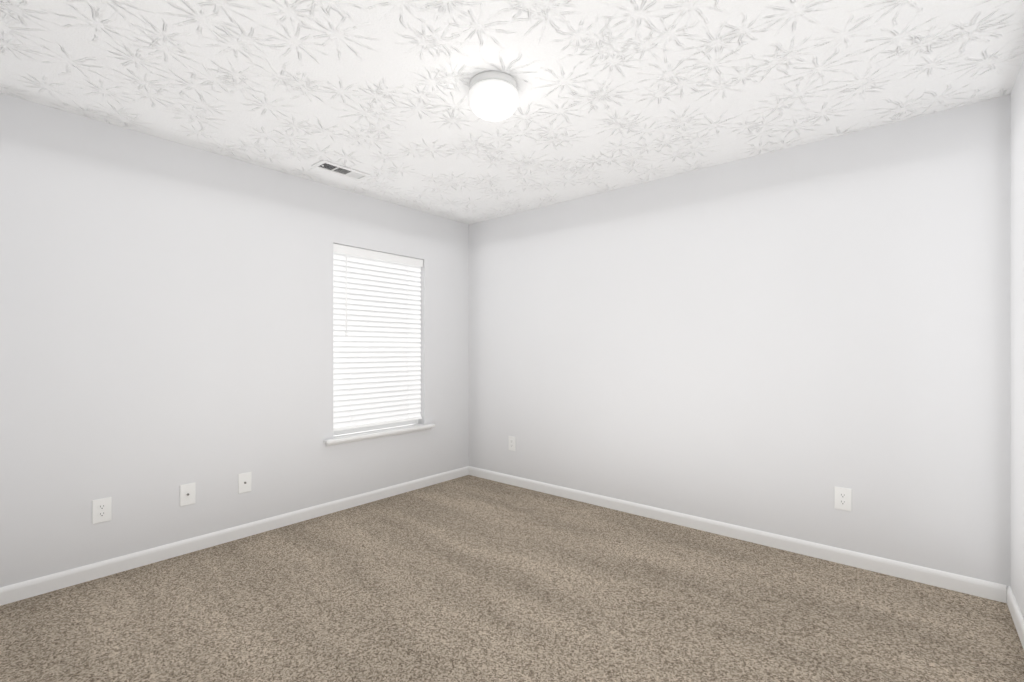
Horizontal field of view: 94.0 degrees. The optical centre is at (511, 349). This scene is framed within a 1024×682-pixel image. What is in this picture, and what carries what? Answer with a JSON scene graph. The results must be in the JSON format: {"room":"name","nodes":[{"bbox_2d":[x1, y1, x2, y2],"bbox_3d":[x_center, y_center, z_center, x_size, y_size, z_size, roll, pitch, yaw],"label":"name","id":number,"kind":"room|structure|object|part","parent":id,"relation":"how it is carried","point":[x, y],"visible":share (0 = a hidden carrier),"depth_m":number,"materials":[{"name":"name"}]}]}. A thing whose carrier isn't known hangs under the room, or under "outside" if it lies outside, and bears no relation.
{"room":"empty bedroom","nodes":[
{"label":"empty bedroom","id":0,"kind":"room"},
{"bbox_2d":[0,93,468,587],"bbox_3d":[-1.613,-0.006,3.376,0.160,2.440,3.820,0,0,40],"label":"wall","id":1,"kind":"structure","parent":0,"point":[166,318],"depth_m":2.81,"materials":[{"name":"paint"}]},
{"bbox_2d":[92,497,110,523],"bbox_3d":[-2.196,0.859,2.555,0.008,0.127,0.080,0,0,40],"label":"duplex electrical outlet","id":2,"kind":"object","parent":1,"relation":"attached to","point":[101,510],"visible":1,"depth_m":2.55,"materials":[{"name":"white plastic"}]},
{"bbox_2d":[180,482,194,505],"bbox_3d":[-1.938,0.864,2.854,0.017,0.127,0.080,0,0,40],"label":"outlet","id":3,"kind":"object","parent":1,"relation":"attached to","point":[187,494],"visible":1,"depth_m":2.85,"materials":[{"name":"white plastic"}]},
{"bbox_2d":[0,466,468,605],"bbox_3d":[-1.547,1.173,3.320,0.013,0.082,3.500,0,0,40],"label":"baseboard","id":4,"kind":"structure","parent":1,"relation":"attached to","point":[42,585],"depth_m":2.88,"materials":[{"name":"white paint"}]},
{"bbox_2d":[238,472,250,493],"bbox_3d":[-1.732,0.862,3.098,0.017,0.127,0.080,0,0,40],"label":"outlet","id":5,"kind":"object","parent":1,"relation":"attached to","point":[244,482],"visible":1,"depth_m":3.10,"materials":[{"name":"white plastic"}]},
{"bbox_2d":[333,417,421,435],"bbox_3d":[-1.124,-0.072,3.964,0.129,1.468,0.870,0,0,40],"label":"window","id":6,"kind":"structure","parent":1,"relation":"in","point":[363,429],"depth_m":3.92,"materials":[{"name":"white plastic"}]},
{"bbox_3d":[-1.093,0.604,3.938,0.048,0.020,0.850,0,0,40],"label":"window blind bottom rail","id":7,"kind":"part","parent":6,"relation":"part of","materials":[{"name":"white plastic"}]},
{"bbox_2d":[326,427,431,445],"bbox_3d":[-1.045,0.700,3.898,0.034,0.028,0.994,0,0,40],"label":"apron","id":8,"kind":"object","parent":1,"relation":"attached to","point":[355,440],"visible":0.74,"depth_m":3.84,"materials":[{"name":"white paint"}]},
{"bbox_2d":[324,424,434,443],"bbox_3d":[-1.069,0.674,3.918,0.140,0.024,1.026,0,0,40],"label":"window sill","id":9,"kind":"structure","parent":1,"relation":"attached to","point":[353,436],"depth_m":3.83,"materials":[{"name":"white paint"}]},
{"bbox_2d":[0,475,1023,681],"bbox_3d":[-0.145,1.264,2.138,4.000,0.100,3.820,0,0,40],"label":"floor","id":10,"kind":"structure","parent":0,"point":[468,578],"depth_m":2.22,"materials":[{"name":"beige carpet"}]},
{"bbox_2d":[0,0,1023,223],"bbox_3d":[-0.145,-1.286,2.138,4.000,0.120,3.820,0,0,40],"label":"ceiling","id":11,"kind":"structure","parent":0,"point":[615,94],"depth_m":2.15,"materials":[{"name":"white paint"}]},
{"bbox_2d":[311,160,371,180],"bbox_3d":[-1.158,-1.220,3.256,0.155,0.013,0.360,0,0,40],"label":"ceiling vent","id":12,"kind":"object","parent":11,"relation":"in","point":[338,169],"visible":0.98,"depth_m":3.24,"materials":[{"name":"white metal"}]},
{"bbox_2d":[468,71,518,121],"bbox_3d":[-0.085,-1.149,2.200,0.237,0.155,0.237,0,0,40],"label":"lamp","id":13,"kind":"object","parent":11,"relation":"attached to","point":[493,96],"visible":1,"depth_m":2.12,"materials":[{"name":"white glass"}]},
{"bbox_2d":[469,95,1009,588],"bbox_3d":[1.035,-0.006,3.536,3.680,2.440,0.160,0,0,40],"label":"wall","id":14,"kind":"structure","parent":0,"point":[785,341],"depth_m":2.91,"materials":[{"name":"paint"}]},
{"bbox_2d":[509,436,514,450],"bbox_3d":[-0.001,0.842,4.300,0.080,0.127,0.008,0,0,40],"label":"duplex electrical outlet","id":15,"kind":"object","parent":14,"relation":"attached to","point":[512,443],"visible":1,"depth_m":4.30,"materials":[{"name":"white plastic"}]},
{"bbox_2d":[469,466,1006,602],"bbox_3d":[0.979,1.173,3.470,3.652,0.082,0.013,0,0,40],"label":"baseboard","id":16,"kind":"structure","parent":14,"relation":"attached to","point":[962,584],"depth_m":2.90,"materials":[{"name":"white paint"}]},
{"bbox_2d":[835,487,851,510],"bbox_3d":[1.881,0.846,2.712,0.080,0.127,0.008,0,0,40],"label":"duplex electrical outlet","id":17,"kind":"object","parent":14,"relation":"attached to","point":[843,498],"visible":1,"depth_m":2.71,"materials":[{"name":"white plastic"}]},
{"bbox_2d":[1010,59,1023,618],"bbox_3d":[1.322,-0.006,0.900,0.160,2.440,3.820,0,0,40],"label":"wall","id":18,"kind":"structure","parent":0,"point":[1017,340],"depth_m":2.13,"materials":[{"name":"paint"}]},
{"bbox_2d":[1006,586,1023,648],"bbox_3d":[1.256,1.173,0.955,0.013,0.082,3.500,0,0,40],"label":"baseboard","id":19,"kind":"structure","parent":18,"relation":"attached to","point":[1015,613],"depth_m":2.09,"materials":[{"name":"white paint"}]},
{"bbox_3d":[-1.095,-0.784,3.940,0.050,0.040,0.858,0,0,40],"label":"blind headrail","id":20,"kind":"object","parent":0,"visible":0},
{"bbox_2d":[333,252,420,427],"bbox_3d":[-1.092,-0.087,3.937,0.021,1.360,0.850,0,0,40],"label":"window blind slats","id":21,"kind":"object","parent":20,"relation":"hanging from","point":[370,367],"visible":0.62,"depth_m":3.90,"materials":[{"name":"white plastic"}]},
{"bbox_2d":[346,255,407,418],"bbox_3d":[-1.098,-0.086,3.907,0.058,1.360,0.606,0,0,40],"label":"blind cords","id":22,"kind":"object","parent":20,"relation":"hanging from","point":[407,325],"visible":0.62,"depth_m":4.14,"materials":[{"name":"white fabric"}]},
{"bbox_2d":[333,243,422,266],"bbox_3d":[-1.089,-0.770,3.935,0.051,0.065,0.864,0,0,40],"label":"blind valance","id":23,"kind":"object","parent":20,"relation":"attached to","point":[354,251],"visible":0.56,"depth_m":3.88,"materials":[{"name":"white paint"}]}
]}

